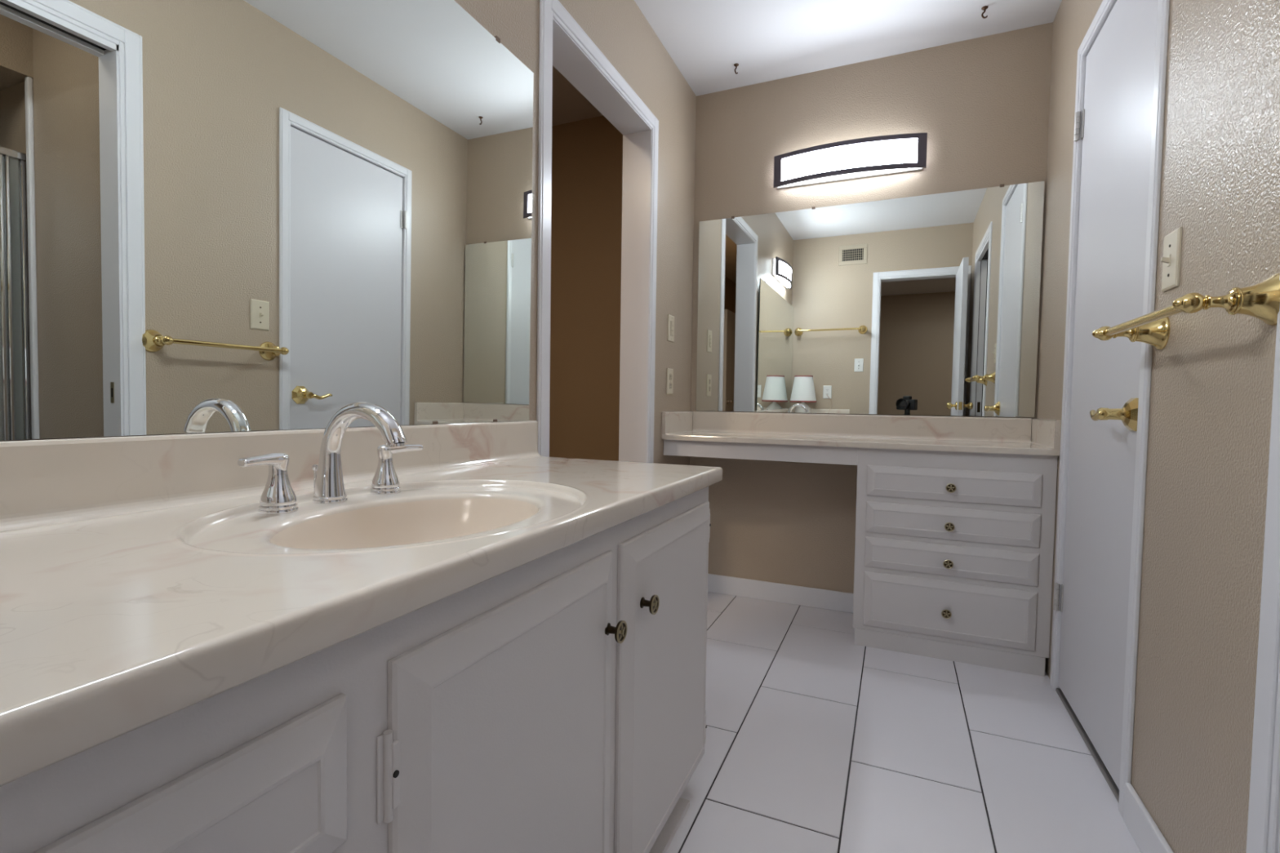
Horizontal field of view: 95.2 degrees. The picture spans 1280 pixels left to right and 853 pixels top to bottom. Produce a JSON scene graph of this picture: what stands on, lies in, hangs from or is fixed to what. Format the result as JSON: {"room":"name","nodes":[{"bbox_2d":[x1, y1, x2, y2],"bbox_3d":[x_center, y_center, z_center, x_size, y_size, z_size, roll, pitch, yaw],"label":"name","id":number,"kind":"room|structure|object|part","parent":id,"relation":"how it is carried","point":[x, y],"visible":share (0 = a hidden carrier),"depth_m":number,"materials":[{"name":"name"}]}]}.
{"room":"bathroom","nodes":[
{"label":"bathroom","id":0,"kind":"room"},
{"bbox_2d":[4,0,696,465],"bbox_3d":[-0.760,-0.326,0.748,0.120,2.440,5.020,2,3,24],"label":"wall","id":1,"kind":"structure","parent":0,"point":[620,29],"depth_m":2.47,"materials":[{"name":"beige paint"}]},
{"bbox_2d":[0,0,533,440],"bbox_3d":[-0.583,-0.465,0.956,0.017,0.952,1.405,2,3,24],"label":"wall mirror","id":2,"kind":"object","parent":1,"relation":"attached to","point":[216,215],"visible":0.99,"depth_m":0.92,"materials":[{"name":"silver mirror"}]},
{"bbox_2d":[0,420,541,532],"bbox_3d":[-0.581,0.057,0.989,0.036,0.102,1.440,2,3,24],"label":"backsplash","id":3,"kind":"structure","parent":1,"relation":"attached to","point":[43,482],"depth_m":0.83,"materials":[{"name":"beige stone"}]},
{"bbox_2d":[536,0,658,462],"bbox_3d":[-0.175,-0.204,2.088,0.142,2.104,0.869,2,3,24],"label":"trim","id":4,"kind":"structure","parent":1,"relation":"attached to","point":[564,45],"depth_m":2.37,"materials":[{"name":"white paint"}]},
{"bbox_2d":[666,368,673,394],"bbox_3d":[0.136,-0.204,2.636,0.008,0.117,0.074,2,3,24],"label":"electrical outlet","id":5,"kind":"object","parent":1,"relation":"attached to","point":[669,374],"visible":1,"depth_m":2.62,"materials":[{"name":"beige plastic"}]},
{"bbox_2d":[667,314,674,342],"bbox_3d":[0.142,-0.442,2.630,0.010,0.117,0.074,2,3,24],"label":"light switch","id":6,"kind":"object","parent":1,"relation":"attached to","point":[670,318],"visible":1,"depth_m":2.62,"materials":[{"name":"beige plastic"}]},
{"bbox_2d":[551,65,602,125],"bbox_3d":[-1.233,-1.608,0.846,0.900,0.100,4.900,2,3,24],"label":"ceiling","id":7,"kind":"structure","parent":0,"point":[569,104],"depth_m":2.96,"materials":[{"name":"beige"}]},
{"bbox_2d":[549,22,1053,593],"bbox_3d":[0.528,-0.393,2.856,2.577,2.440,0.120,2,3,24],"label":"wall","id":8,"kind":"structure","parent":0,"point":[982,104],"depth_m":2.73,"materials":[{"name":"beige paint"}]},
{"bbox_2d":[707,573,853,613],"bbox_3d":[0.618,0.787,2.785,0.830,0.090,0.012,2,3,24],"label":"baseboard","id":9,"kind":"structure","parent":8,"relation":"attached to","point":[825,599],"depth_m":2.76,"materials":[{"name":"white paint"}]},
{"bbox_2d":[773,132,927,188],"bbox_3d":[0.901,-1.160,2.550,0.632,0.140,0.090,2,3,24],"label":"wall light","id":10,"kind":"object","parent":8,"relation":"attached to","point":[873,156],"visible":1,"depth_m":2.52,"materials":[{"name":"white plastic"}]},
{"bbox_2d":[692,411,1031,443],"bbox_3d":[0.912,-0.004,2.616,1.418,0.100,0.034,2,3,24],"label":"backsplash","id":11,"kind":"structure","parent":8,"relation":"attached to","point":[1001,429],"depth_m":2.57,"materials":[{"name":"beige stone"}]},
{"bbox_2d":[696,181,1044,417],"bbox_3d":[0.932,-0.524,2.597,1.417,0.934,0.012,2,3,24],"label":"wall mirror","id":12,"kind":"object","parent":8,"relation":"attached to","point":[928,304],"visible":1,"depth_m":2.55,"materials":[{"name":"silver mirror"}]},
{"bbox_2d":[634,0,1062,96],"bbox_3d":[0.373,-1.602,1.271,1.457,0.100,2.830,2,3,24],"label":"ceiling","id":13,"kind":"structure","parent":0,"point":[769,40],"depth_m":2.33,"materials":[{"name":"white paint"}]},
{"bbox_2d":[733,62,738,74],"bbox_3d":[0.427,-1.585,2.591,0.022,0.040,0.022,2,3,24],"label":"ceiling hook","id":14,"kind":"object","parent":13,"relation":"attached to","point":[736,64],"visible":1,"depth_m":2.59,"materials":[{"name":"brown metal"}]},
{"bbox_2d":[981,5,988,18],"bbox_3d":[1.297,-1.557,2.198,0.022,0.040,0.022,2,3,24],"label":"ceiling hook","id":15,"kind":"object","parent":13,"relation":"attached to","point":[984,7],"visible":1,"depth_m":2.20,"materials":[{"name":"brown metal"}]},
{"bbox_2d":[666,591,1141,852],"bbox_3d":[0.321,0.912,1.314,1.477,0.050,2.950,2,3,24],"label":"floor","id":16,"kind":"structure","parent":0,"point":[817,740],"depth_m":1.56,"materials":[{"name":"white tile"}]},
{"bbox_2d":[0,486,711,852],"bbox_3d":[-0.344,0.522,0.892,0.570,0.745,1.424,2,3,24],"label":"base cabinet","id":17,"kind":"object","parent":16,"relation":"on","point":[554,702],"visible":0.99,"depth_m":0.60,"materials":[{"name":"white paint"}]},
{"bbox_3d":[-0.312,0.290,0.325,0.018,0.124,0.350,2,3,24],"label":"drawer","id":18,"kind":"part","parent":17,"relation":"part of","materials":[{"name":"white paint"}]},
{"bbox_2d":[0,420,722,786],"bbox_3d":[-0.344,0.133,0.886,0.558,0.238,1.441,2,3,24],"label":"countertop","id":19,"kind":"structure","parent":17,"relation":"on","point":[144,581],"depth_m":0.62,"materials":[{"name":"beige stone"}]},
{"bbox_2d":[237,401,422,515],"bbox_3d":[-0.469,0.041,0.928,0.207,0.161,0.270,0,2,-14],"label":"faucet","id":20,"kind":"object","parent":19,"relation":"on","point":[278,497],"visible":1,"depth_m":0.90,"materials":[{"name":"silver metal"}]},
{"bbox_3d":[-0.529,0.076,0.826,0.050,0.076,0.086,2,3,24],"label":"lever","id":21,"kind":"part","parent":20,"relation":"part of","materials":[{"name":"silver metal"}]},
{"bbox_3d":[-0.524,0.118,0.846,0.050,0.011,0.050,2,3,24],"label":"handle","id":22,"kind":"part","parent":20,"relation":"part of","materials":[{"name":"silver metal"}]},
{"bbox_3d":[-0.527,0.090,0.948,0.010,0.059,0.010,2,3,24],"label":"lift rod","id":23,"kind":"part","parent":20,"relation":"part of","materials":[{"name":"silver metal"}]},
{"bbox_3d":[-0.435,0.042,0.906,0.181,0.161,0.050,2,3,24],"label":"spout","id":24,"kind":"part","parent":20,"relation":"part of","materials":[{"name":"silver metal"}]},
{"bbox_3d":[-0.449,0.112,1.030,0.050,0.011,0.050,2,3,24],"label":"handle","id":25,"kind":"part","parent":20,"relation":"part of","materials":[{"name":"silver metal"}]},
{"bbox_3d":[-0.438,0.069,1.046,0.050,0.076,0.086,2,3,24],"label":"lever","id":26,"kind":"part","parent":20,"relation":"part of","materials":[{"name":"silver metal"}]},
{"bbox_2d":[270,497,538,549],"bbox_3d":[-0.316,0.194,0.851,0.292,0.118,0.406,2,3,24],"label":"basin","id":27,"kind":"object","parent":19,"relation":"in","point":[383,522],"depth_m":0.96,"materials":[{"name":"beige"}]},
{"bbox_3d":[-0.136,0.517,0.742,0.018,0.623,0.444,2,3,24],"label":"door","id":28,"kind":"part","parent":17,"relation":"part of","materials":[{"name":"white paint"}]},
{"bbox_3d":[-0.039,0.315,0.900,0.026,0.033,0.033,2,3,24],"label":"knob","id":29,"kind":"part","parent":17,"relation":"part of","materials":[{"name":"brown metal"}]},
{"bbox_3d":[0.015,0.310,1.023,0.026,0.033,0.033,2,3,24],"label":"knob","id":30,"kind":"part","parent":17,"relation":"part of","materials":[{"name":"brown metal"}]},
{"bbox_3d":[0.066,0.501,1.200,0.018,0.625,0.490,2,3,24],"label":"door","id":31,"kind":"part","parent":17,"relation":"part of","materials":[{"name":"white paint"}]},
{"bbox_2d":[663,439,1057,676],"bbox_3d":[0.830,0.460,2.463,1.455,0.775,0.408,2,3,24],"label":"vanity cabinet","id":32,"kind":"object","parent":16,"relation":"on","point":[954,550],"visible":1,"depth_m":2.14,"materials":[{"name":"white paint"}]},
{"bbox_2d":[661,411,1061,456],"bbox_3d":[0.840,0.012,2.453,1.456,0.121,0.390,2,3,24],"label":"countertop","id":33,"kind":"structure","parent":32,"relation":"on","point":[1021,436],"depth_m":2.48,"materials":[{"name":"beige stone"}]},
{"bbox_3d":[1.120,0.682,2.136,0.033,0.033,0.026,2,3,24],"label":"knob","id":34,"kind":"part","parent":32,"relation":"part of","materials":[{"name":"brown metal"}]},
{"bbox_3d":[1.123,0.499,2.128,0.033,0.033,0.026,2,3,24],"label":"knob","id":35,"kind":"part","parent":32,"relation":"part of","materials":[{"name":"brown metal"}]},
{"bbox_3d":[1.125,0.363,2.123,0.033,0.033,0.026,2,3,24],"label":"knob","id":36,"kind":"part","parent":32,"relation":"part of","materials":[{"name":"brown metal"}]},
{"bbox_3d":[1.127,0.676,2.153,0.566,0.211,0.015,2,3,24],"label":"drawer","id":37,"kind":"part","parent":32,"relation":"part of","materials":[{"name":"white paint"}]},
{"bbox_3d":[1.127,0.222,2.117,0.033,0.033,0.026,2,3,24],"label":"knob","id":38,"kind":"part","parent":32,"relation":"part of","materials":[{"name":"brown metal"}]},
{"bbox_3d":[1.129,0.493,2.145,0.566,0.116,0.015,2,3,24],"label":"drawer","id":39,"kind":"part","parent":32,"relation":"part of","materials":[{"name":"white paint"}]},
{"bbox_3d":[1.131,0.357,2.140,0.566,0.118,0.015,2,3,24],"label":"drawer","id":40,"kind":"part","parent":32,"relation":"part of","materials":[{"name":"white paint"}]},
{"bbox_3d":[1.133,0.215,2.134,0.566,0.118,0.015,2,3,24],"label":"drawer","id":41,"kind":"part","parent":32,"relation":"part of","materials":[{"name":"white paint"}]},
{"bbox_2d":[1036,0,1279,852],"bbox_3d":[1.043,-0.309,0.954,0.100,2.440,2.950,2,3,24],"label":"wall","id":42,"kind":"structure","parent":0,"point":[1212,380],"depth_m":1.06,"materials":[{"name":"beige paint"}]},
{"bbox_2d":[1055,688,1119,802],"bbox_3d":[1.282,0.882,1.641,0.063,0.013,0.618,2,3,24],"label":"threshold","id":43,"kind":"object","parent":42,"relation":"attached to","point":[1105,773],"depth_m":1.60,"materials":[{"name":"grey"}]},
{"bbox_2d":[1053,0,1158,789],"bbox_3d":[1.260,-0.148,1.624,0.108,2.028,0.628,2,3,24],"label":"door","id":44,"kind":"structure","parent":42,"relation":"in","point":[1117,114],"depth_m":1.57,"materials":[{"name":"white paint"}]},
{"bbox_3d":[1.145,-0.030,1.442,0.050,0.033,0.129,2,3,24],"label":"lever","id":45,"kind":"part","parent":44,"relation":"part of","materials":[{"name":"gold metal"}]},
{"bbox_3d":[1.158,-0.029,1.383,0.024,0.078,0.078,2,3,24],"label":"handle","id":46,"kind":"part","parent":44,"relation":"part of","materials":[{"name":"gold metal"}]},
{"bbox_2d":[1049,0,1169,817],"bbox_3d":[1.312,-0.162,1.592,0.111,2.102,0.711,2,3,24],"label":"trim","id":47,"kind":"structure","parent":42,"relation":"attached to","point":[1106,6],"depth_m":1.32,"materials":[{"name":"white paint"}]},
{"bbox_2d":[1123,782,1173,852],"bbox_3d":[1.012,0.861,1.111,0.013,0.090,0.475,2,3,24],"label":"baseboard","id":48,"kind":"structure","parent":42,"relation":"attached to","point":[1143,828],"depth_m":1.24,"materials":[{"name":"white paint"}]},
{"bbox_2d":[1160,226,1182,292],"bbox_3d":[1.089,-0.343,1.207,0.019,0.117,0.074,2,3,24],"label":"light switch","id":49,"kind":"object","parent":42,"relation":"attached to","point":[1171,260],"visible":1,"depth_m":1.20,"materials":[{"name":"beige plastic"}]},
{"bbox_2d":[1092,272,1279,350],"bbox_3d":[0.972,-0.197,1.078,0.122,0.077,0.488,2,3,24],"label":"towel bar","id":50,"kind":"object","parent":42,"relation":"attached to","point":[1261,300],"visible":1,"depth_m":0.89,"materials":[{"name":"gold metal"}]},
{"bbox_3d":[1.055,-0.203,1.266,0.122,0.077,0.077,2,3,24],"label":"post","id":51,"kind":"part","parent":50,"relation":"part of","materials":[{"name":"gold metal"}]},
{"bbox_3d":[0.938,-0.198,1.093,0.017,0.017,0.411,2,3,24],"label":"rod","id":52,"kind":"part","parent":50,"relation":"part of","materials":[{"name":"gold metal"}]},
{"bbox_3d":[0.889,-0.190,0.889,0.122,0.077,0.077,2,3,24],"label":"post","id":53,"kind":"part","parent":50,"relation":"part of","materials":[{"name":"gold metal"}]},
{"bbox_2d":[1245,278,1279,852],"bbox_3d":[0.804,-0.128,0.435,0.115,2.114,0.864,2,3,24],"label":"trim","id":54,"kind":"structure","parent":42,"relation":"attached to","point":[1264,811],"depth_m":0.84,"materials":[{"name":"white paint"}]}
]}

